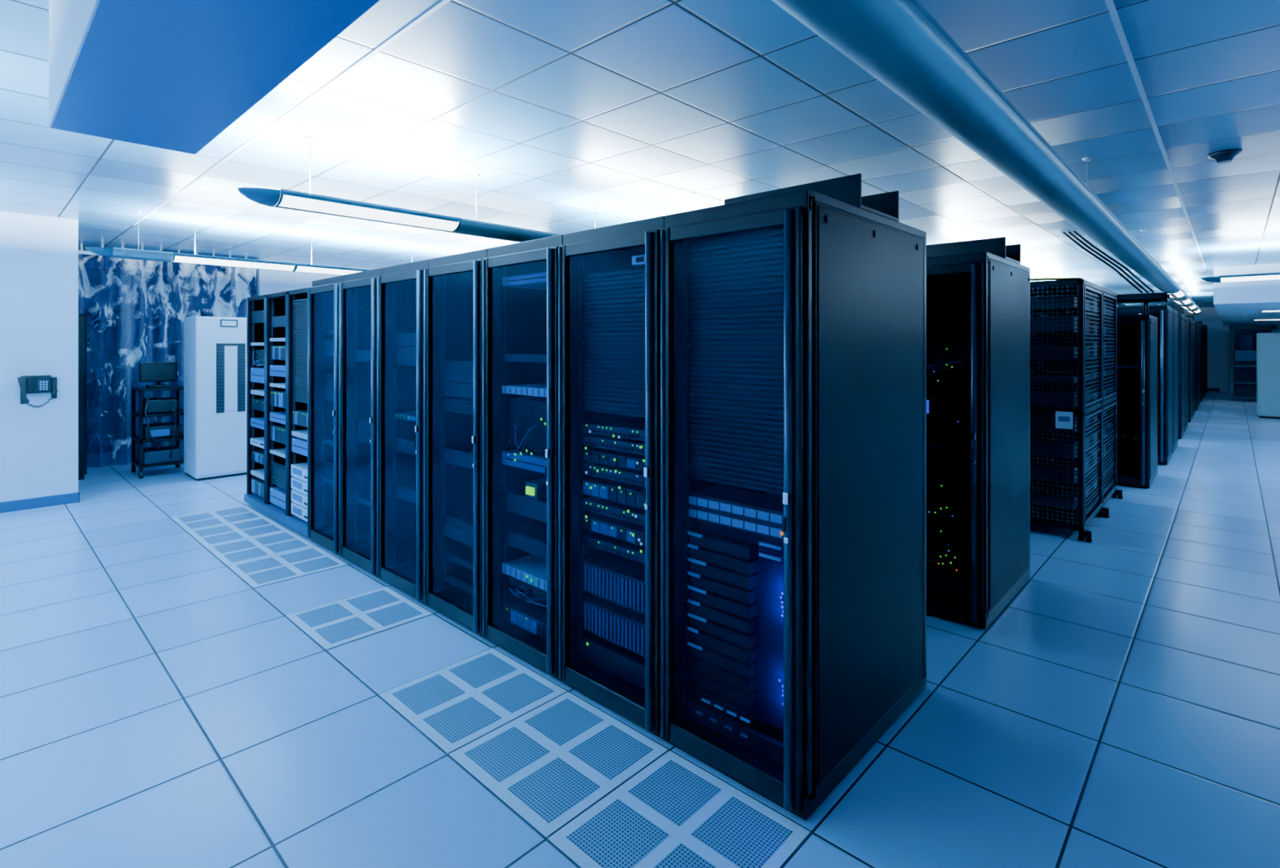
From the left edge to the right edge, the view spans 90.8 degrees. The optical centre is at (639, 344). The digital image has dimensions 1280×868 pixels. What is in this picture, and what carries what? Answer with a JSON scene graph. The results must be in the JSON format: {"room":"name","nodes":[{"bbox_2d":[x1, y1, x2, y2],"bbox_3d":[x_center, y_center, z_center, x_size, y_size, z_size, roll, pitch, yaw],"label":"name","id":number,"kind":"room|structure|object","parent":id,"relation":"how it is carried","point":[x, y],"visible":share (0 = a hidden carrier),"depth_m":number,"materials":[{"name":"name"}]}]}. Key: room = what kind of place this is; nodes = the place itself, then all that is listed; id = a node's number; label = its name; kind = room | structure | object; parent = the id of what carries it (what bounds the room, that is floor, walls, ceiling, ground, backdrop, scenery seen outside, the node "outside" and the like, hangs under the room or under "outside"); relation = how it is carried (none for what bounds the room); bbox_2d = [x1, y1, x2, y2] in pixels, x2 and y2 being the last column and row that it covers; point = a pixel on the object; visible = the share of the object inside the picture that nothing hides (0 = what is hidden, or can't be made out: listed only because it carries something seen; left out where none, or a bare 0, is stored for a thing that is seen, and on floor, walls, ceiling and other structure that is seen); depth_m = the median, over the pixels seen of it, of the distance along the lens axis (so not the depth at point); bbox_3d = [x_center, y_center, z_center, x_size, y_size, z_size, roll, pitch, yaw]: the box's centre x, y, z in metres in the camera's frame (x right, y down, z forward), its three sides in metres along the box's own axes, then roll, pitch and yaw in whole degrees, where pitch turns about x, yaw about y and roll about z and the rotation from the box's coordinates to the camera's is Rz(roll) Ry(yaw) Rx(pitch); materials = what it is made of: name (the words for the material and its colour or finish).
{"room":"server room","nodes":[
{"label":"server room","id":0,"kind":"room"},
{"bbox_2d":[0,211,78,502],"bbox_3d":[-7.035,0.165,5.013,0.140,2.850,3.850,0,0,43],"label":"wall","id":1,"kind":"structure","parent":0,"point":[39,254],"depth_m":6.15,"materials":[{"name":"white paint"}]},
{"bbox_2d":[17,374,57,408],"bbox_3d":[-5.821,0.456,6.102,0.139,0.313,0.287,0,0,43],"label":"wall telephone","id":2,"kind":"object","parent":1,"relation":"attached to","point":[28,384],"visible":1,"depth_m":6.11,"materials":[{"name":"black plastic"}]},
{"bbox_2d":[0,491,79,512],"bbox_3d":[-7.028,1.540,5.013,0.150,0.100,3.859,0,0,43],"label":"baseboard","id":3,"kind":"structure","parent":1,"relation":"attached to","point":[45,501],"depth_m":6.15,"materials":[{"name":"blue rubber"}]},
{"bbox_2d":[257,259,367,295],"bbox_3d":[3.260,0.165,18.941,0.120,2.850,26.150,0,0,43],"label":"wall partition","id":4,"kind":"structure","parent":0,"point":[268,282],"depth_m":9.60,"materials":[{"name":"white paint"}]},
{"bbox_2d":[0,391,1279,867],"bbox_3d":[5.606,1.640,12.588,19.000,0.100,32.200,0,0,43],"label":"floor","id":5,"kind":"structure","parent":0,"point":[160,707],"depth_m":2.71,"materials":[{"name":"tile"}]},
{"bbox_2d":[78,313,86,479],"bbox_3d":[-6.956,0.615,7.340,0.530,1.950,0.750,0,0,43],"label":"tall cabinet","id":6,"kind":"object","parent":5,"relation":"on","point":[82,317],"visible":0.19,"depth_m":7.41,"materials":[{"name":"black"}]},
{"bbox_2d":[131,361,185,478],"bbox_3d":[-5.953,0.904,7.835,0.601,1.369,0.485,0,0,43],"label":"equipment cart","id":7,"kind":"object","parent":5,"relation":"on","point":[153,456],"visible":0.89,"depth_m":7.73,"materials":[{"name":"black metal"}]},
{"bbox_2d":[183,315,246,480],"bbox_3d":[-5.120,0.630,7.790,0.630,1.920,0.720,0,0,43],"label":"tall cabinet","id":8,"kind":"object","parent":5,"relation":"on","point":[215,348],"visible":0.82,"depth_m":7.50,"materials":[{"name":"white metal"}]},
{"bbox_2d":[244,294,266,511],"bbox_3d":[-3.329,0.560,6.520,0.580,2.060,1.180,0,0,43],"label":"rack","id":9,"kind":"object","parent":5,"relation":"on","point":[255,495],"visible":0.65,"depth_m":6.29,"materials":[{"name":"black metal"}]},
{"bbox_2d":[171,505,347,587],"bbox_3d":[-3.205,1.588,5.176,2.433,0.004,0.603,0,0,43],"label":"floor vent","id":10,"kind":"object","parent":5,"relation":"on","point":[261,571],"depth_m":4.96,"materials":[{"name":"grey metal"}]},
{"bbox_2d":[262,290,288,523],"bbox_3d":[-2.906,0.560,6.123,0.580,2.060,1.180,0,0,43],"label":"rack","id":11,"kind":"object","parent":5,"relation":"on","point":[275,505],"visible":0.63,"depth_m":5.86,"materials":[{"name":"black metal"}]},
{"bbox_2d":[284,286,311,537],"bbox_3d":[-2.483,0.560,5.726,0.580,2.060,1.180,0,0,43],"label":"rack","id":12,"kind":"object","parent":5,"relation":"on","point":[296,518],"visible":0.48,"depth_m":5.43,"materials":[{"name":"black metal"}]},
{"bbox_2d":[307,275,343,556],"bbox_3d":[-2.064,0.526,5.282,0.640,2.128,1.184,0,0,43],"label":"rack","id":13,"kind":"object","parent":5,"relation":"on","point":[323,295],"visible":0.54,"depth_m":4.92,"materials":[{"name":"black metal"}]},
{"bbox_2d":[286,586,432,649],"bbox_3d":[-1.649,1.588,3.715,0.603,0.004,0.603,0,0,43],"label":"floor vent","id":14,"kind":"object","parent":5,"relation":"on","point":[334,624],"depth_m":3.68,"materials":[{"name":"grey metal"}]},
{"bbox_2d":[338,267,382,578],"bbox_3d":[-1.605,0.526,4.850,0.640,2.128,1.184,0,0,43],"label":"rack","id":15,"kind":"object","parent":5,"relation":"on","point":[357,292],"visible":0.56,"depth_m":4.47,"materials":[{"name":"black metal"}]},
{"bbox_2d":[377,257,433,604],"bbox_3d":[-1.146,0.526,4.419,0.640,2.128,1.184,0,0,43],"label":"rack","id":16,"kind":"object","parent":5,"relation":"on","point":[400,287],"visible":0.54,"depth_m":4.05,"materials":[{"name":"black metal"}]},
{"bbox_2d":[423,247,490,638],"bbox_3d":[-0.686,0.526,3.988,0.640,2.128,1.184,0,0,43],"label":"rack","id":17,"kind":"object","parent":5,"relation":"on","point":[453,283],"visible":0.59,"depth_m":3.60,"materials":[{"name":"black metal"}]},
{"bbox_2d":[482,234,563,681],"bbox_3d":[-0.227,0.526,3.557,0.640,2.128,1.184,0,0,43],"label":"rack","id":18,"kind":"object","parent":5,"relation":"on","point":[520,280],"visible":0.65,"depth_m":3.15,"materials":[{"name":"black metal"}]},
{"bbox_2d":[378,648,810,867],"bbox_3d":[-0.315,1.588,2.462,1.823,0.004,0.603,0,0,43],"label":"floor vent","id":19,"kind":"object","parent":5,"relation":"on","point":[673,813],"depth_m":2.32,"materials":[{"name":"grey metal"}]},
{"bbox_2d":[558,215,664,738],"bbox_3d":[0.232,0.526,3.125,0.640,2.128,1.184,0,0,43],"label":"rack","id":20,"kind":"object","parent":5,"relation":"on","point":[609,277],"visible":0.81,"depth_m":2.71,"materials":[{"name":"black metal"}]},
{"bbox_2d":[660,173,926,820],"bbox_3d":[0.691,0.470,2.694,0.640,2.240,1.184,0,0,43],"label":"rack","id":21,"kind":"object","parent":5,"relation":"on","point":[793,318],"visible":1,"depth_m":2.32,"materials":[{"name":"black metal"}]},
{"bbox_2d":[926,236,1030,628],"bbox_3d":[2.034,0.470,4.080,0.640,2.240,1.114,0,0,43],"label":"rack","id":22,"kind":"object","parent":5,"relation":"on","point":[978,291],"visible":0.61,"depth_m":3.65,"materials":[{"name":"black metal"}]},
{"bbox_2d":[1030,297,1040,407],"bbox_3d":[3.563,0.512,6.490,0.676,2.156,2.028,0,0,43],"label":"tall cabinet","id":23,"kind":"object","parent":5,"relation":"on","point":[1031,335],"visible":0.02,"depth_m":7.06,"materials":[{"name":"black metal"}]},
{"bbox_2d":[1030,277,1123,542],"bbox_3d":[4.059,0.512,6.024,0.676,2.156,2.028,0,0,43],"label":"tall cabinet","id":24,"kind":"object","parent":5,"relation":"on","point":[1073,437],"visible":0.8,"depth_m":5.35,"materials":[{"name":"black metal"}]},
{"bbox_2d":[1116,303,1125,306],"bbox_3d":[7.369,0.470,10.141,0.640,2.240,1.114,0,0,43],"label":"rack","id":25,"kind":"object","parent":5,"relation":"on","point":[1118,304],"visible":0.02,"depth_m":9.90,"materials":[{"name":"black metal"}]},
{"bbox_2d":[1116,292,1169,488],"bbox_3d":[5.752,0.505,7.476,0.790,2.170,1.114,0,0,43],"label":"rack","id":26,"kind":"object","parent":5,"relation":"on","point":[1136,335],"visible":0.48,"depth_m":7.06,"materials":[{"name":"black metal"}]},
{"bbox_2d":[1116,304,1173,464],"bbox_3d":[7.041,0.526,8.871,0.640,2.128,1.114,0,0,43],"label":"rack","id":27,"kind":"object","parent":5,"relation":"on","point":[1164,313],"visible":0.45,"depth_m":8.35,"materials":[{"name":"black metal"}]},
{"bbox_2d":[1173,308,1178,453],"bbox_3d":[7.828,0.526,9.710,0.640,2.128,1.114,0,0,43],"label":"rack","id":28,"kind":"object","parent":5,"relation":"on","point":[1175,316],"visible":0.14,"depth_m":9.38,"materials":[{"name":"black metal"}]},
{"bbox_2d":[1170,306,1185,439],"bbox_3d":[9.163,0.470,11.131,0.640,2.240,1.114,0,0,43],"label":"rack","id":29,"kind":"object","parent":5,"relation":"on","point":[1181,319],"visible":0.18,"depth_m":10.61,"materials":[{"name":"black metal"}]},
{"bbox_2d":[1184,315,1188,431],"bbox_3d":[9.950,0.526,11.970,0.640,2.128,1.114,0,0,43],"label":"rack","id":30,"kind":"object","parent":5,"relation":"on","point":[1186,322],"visible":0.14,"depth_m":11.68,"materials":[{"name":"black metal"}]},
{"bbox_2d":[1184,315,1195,417],"bbox_3d":[12.072,0.470,14.229,0.640,2.240,1.114,0,0,43],"label":"rack","id":31,"kind":"object","parent":5,"relation":"on","point":[1189,317],"visible":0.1,"depth_m":13.88,"materials":[{"name":"black metal"}]},
{"bbox_2d":[1187,319,1193,422],"bbox_3d":[11.285,0.526,13.391,0.640,2.128,1.114,0,0,43],"label":"rack","id":32,"kind":"object","parent":5,"relation":"on","point":[1190,322],"visible":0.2,"depth_m":12.87,"materials":[{"name":"black metal"}]},
{"bbox_2d":[1195,322,1199,410],"bbox_3d":[13.407,0.526,15.651,0.640,2.128,1.114,0,0,43],"label":"rack","id":33,"kind":"object","parent":5,"relation":"on","point":[1197,326],"visible":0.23,"depth_m":15.09,"materials":[{"name":"black metal"}]},
{"bbox_2d":[1195,321,1203,401],"bbox_3d":[15.530,0.470,17.911,0.640,2.240,1.114,0,0,43],"label":"rack","id":34,"kind":"object","parent":5,"relation":"on","point":[1200,323],"visible":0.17,"depth_m":17.54,"materials":[{"name":"black metal"}]},
{"bbox_2d":[1198,324,1200,406],"bbox_3d":[14.195,0.526,16.489,0.640,2.128,1.114,0,0,43],"label":"rack","id":35,"kind":"object","parent":5,"relation":"on","point":[1199,327],"visible":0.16,"depth_m":16.00,"materials":[{"name":"black metal"}]},
{"bbox_2d":[1202,326,1204,399],"bbox_3d":[16.317,0.526,18.749,0.640,2.128,1.114,0,0,43],"label":"rack","id":36,"kind":"object","parent":5,"relation":"on","point":[1202,326],"visible":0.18,"depth_m":18.52,"materials":[{"name":"black metal"}]},
{"bbox_2d":[1202,324,1207,391],"bbox_3d":[18.439,0.470,21.009,0.640,2.240,1.114,0,0,43],"label":"rack","id":37,"kind":"object","parent":5,"relation":"on","point":[1203,326],"visible":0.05,"depth_m":20.84,"materials":[{"name":"black metal"}]},
{"bbox_2d":[1204,328,1206,395],"bbox_3d":[17.651,0.526,20.171,0.640,2.128,1.114,0,0,43],"label":"rack","id":38,"kind":"object","parent":5,"relation":"on","point":[1205,329],"visible":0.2,"depth_m":19.65,"materials":[{"name":"black metal"}]},
{"bbox_2d":[1230,349,1256,400],"bbox_3d":[17.094,0.865,17.809,0.640,1.450,0.540,0,0,43],"label":"cart","id":39,"kind":"object","parent":5,"relation":"on","point":[1248,391],"visible":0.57,"depth_m":17.76,"materials":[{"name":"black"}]},
{"bbox_2d":[1256,333,1279,418],"bbox_3d":[14.246,0.670,13.432,1.600,1.840,0.940,0,0,43],"label":"cabinet","id":40,"kind":"object","parent":5,"relation":"on","point":[1268,344],"visible":1,"depth_m":13.55,"materials":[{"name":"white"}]},
{"bbox_2d":[0,0,1279,308],"bbox_3d":[5.606,-1.310,12.588,19.000,0.100,32.200,0,0,43],"label":"ceiling","id":41,"kind":"structure","parent":0,"point":[642,109],"depth_m":3.73,"materials":[{"name":"tile"}]},
{"bbox_2d":[78,243,257,467],"bbox_3d":[-7.001,0.145,7.841,0.277,2.810,4.021,0,0,44],"label":"curtain","id":42,"kind":"object","parent":41,"relation":"hanging from","point":[135,310],"visible":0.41,"depth_m":8.26,"materials":[{"name":"blue fabric"}]},
{"bbox_2d":[48,0,379,154],"bbox_3d":[0.991,-1.008,-0.369,7.970,0.505,0.430,0,0,43],"label":"ceiling soffit","id":43,"kind":"structure","parent":41,"relation":"attached to","point":[167,74],"depth_m":1.71,"materials":[{"name":"blue paint"}]},
{"bbox_2d":[84,211,414,275],"bbox_3d":[-3.152,-1.034,7.746,0.246,0.452,5.520,0,0,43],"label":"pendant light fixture","id":44,"kind":"object","parent":41,"relation":"hanging from","point":[115,252],"visible":0.63,"depth_m":6.40,"materials":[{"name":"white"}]},
{"bbox_2d":[133,0,450,225],"bbox_3d":[-2.701,-1.258,4.180,7.200,0.004,0.018,0,0,43],"label":"trim","id":45,"kind":"structure","parent":41,"relation":"attached to","point":[442,2],"depth_m":3.08,"materials":[{"name":"blue paint"}]},
{"bbox_2d":[237,136,598,242],"bbox_3d":[-0.518,-1.034,5.438,0.246,0.452,5.130,0,0,43],"label":"pendant light fixture","id":46,"kind":"object","parent":41,"relation":"hanging from","point":[282,198],"visible":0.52,"depth_m":4.09,"materials":[{"name":"blue"}]},
{"bbox_2d":[771,0,1202,315],"bbox_3d":[7.617,-1.034,9.163,0.246,0.452,22.330,0,0,43],"label":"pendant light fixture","id":47,"kind":"object","parent":41,"relation":"hanging from","point":[898,42],"visible":0.97,"depth_m":2.14,"materials":[{"name":"blue"}]},
{"bbox_2d":[1062,231,1154,293],"bbox_3d":[5.257,-0.925,7.071,1.030,0.689,0.130,0,0,-4],"label":"air vent","id":48,"kind":"object","parent":41,"relation":"hanging from","point":[1074,232],"visible":1,"depth_m":7.06,"materials":[{"name":"black metal"}]},
{"bbox_2d":[1105,0,1205,267],"bbox_3d":[4.739,-1.258,5.528,0.020,0.004,13.280,0,0,43],"label":"trim","id":49,"kind":"structure","parent":41,"relation":"attached to","point":[1110,4],"depth_m":3.18,"materials":[{"name":"blue paint"}]},
{"bbox_2d":[1207,148,1242,163],"bbox_3d":[3.841,-1.230,4.149,0.170,0.060,0.170,0,0,43],"label":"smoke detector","id":50,"kind":"object","parent":41,"relation":"attached to","point":[1224,156],"visible":1,"depth_m":4.11,"materials":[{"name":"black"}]},
{"bbox_2d":[1200,271,1279,282],"bbox_3d":[9.222,-1.034,6.723,4.870,0.452,0.246,0,0,43],"label":"pendant light fixture","id":51,"kind":"object","parent":41,"relation":"hanging from","point":[1265,276],"visible":1,"depth_m":8.03,"materials":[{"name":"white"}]},
{"bbox_2d":[1213,262,1279,324],"bbox_3d":[16.455,-0.960,14.061,5.200,0.600,15.200,0,0,43],"label":"ceiling bulkhead","id":52,"kind":"object","parent":41,"relation":"attached to","point":[1236,303],"depth_m":10.18,"materials":[{"name":"white paint"}]},
{"bbox_2d":[1252,318,1279,320],"bbox_3d":[16.598,-0.650,16.258,1.200,0.019,0.600,0,0,43],"label":"recessed light","id":53,"kind":"object","parent":41,"relation":"in","point":[1272,318],"visible":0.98,"depth_m":16.27,"materials":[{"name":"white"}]},
{"bbox_2d":[1258,309,1279,311],"bbox_3d":[12.491,-0.650,11.884,1.200,0.019,0.600,0,0,43],"label":"recessed light","id":54,"kind":"object","parent":41,"relation":"in","point":[1267,310],"visible":1,"depth_m":12.03,"materials":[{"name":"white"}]},
{"bbox_2d":[1183,307,1279,391],"bbox_3d":[16.697,0.165,24.362,19.250,3.050,0.150,0,0,43],"label":"wall","id":55,"kind":"structure","parent":0,"point":[1218,333],"depth_m":21.50,"materials":[{"name":"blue paint"}]},
{"bbox_2d":[1207,387,1219,391],"bbox_3d":[15.968,1.540,24.937,10.200,0.100,0.010,0,0,43],"label":"baseboard","id":56,"kind":"structure","parent":55,"relation":"attached to","point":[1208,388],"depth_m":21.56,"materials":[{"name":"blue rubber"}]},
{"bbox_2d":[1229,325,1275,392],"bbox_3d":[20.238,0.490,20.865,1.100,2.200,0.090,0,0,43],"label":"rack","id":57,"kind":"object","parent":55,"relation":"in","point":[1240,337],"depth_m":21.00,"materials":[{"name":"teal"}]}
]}

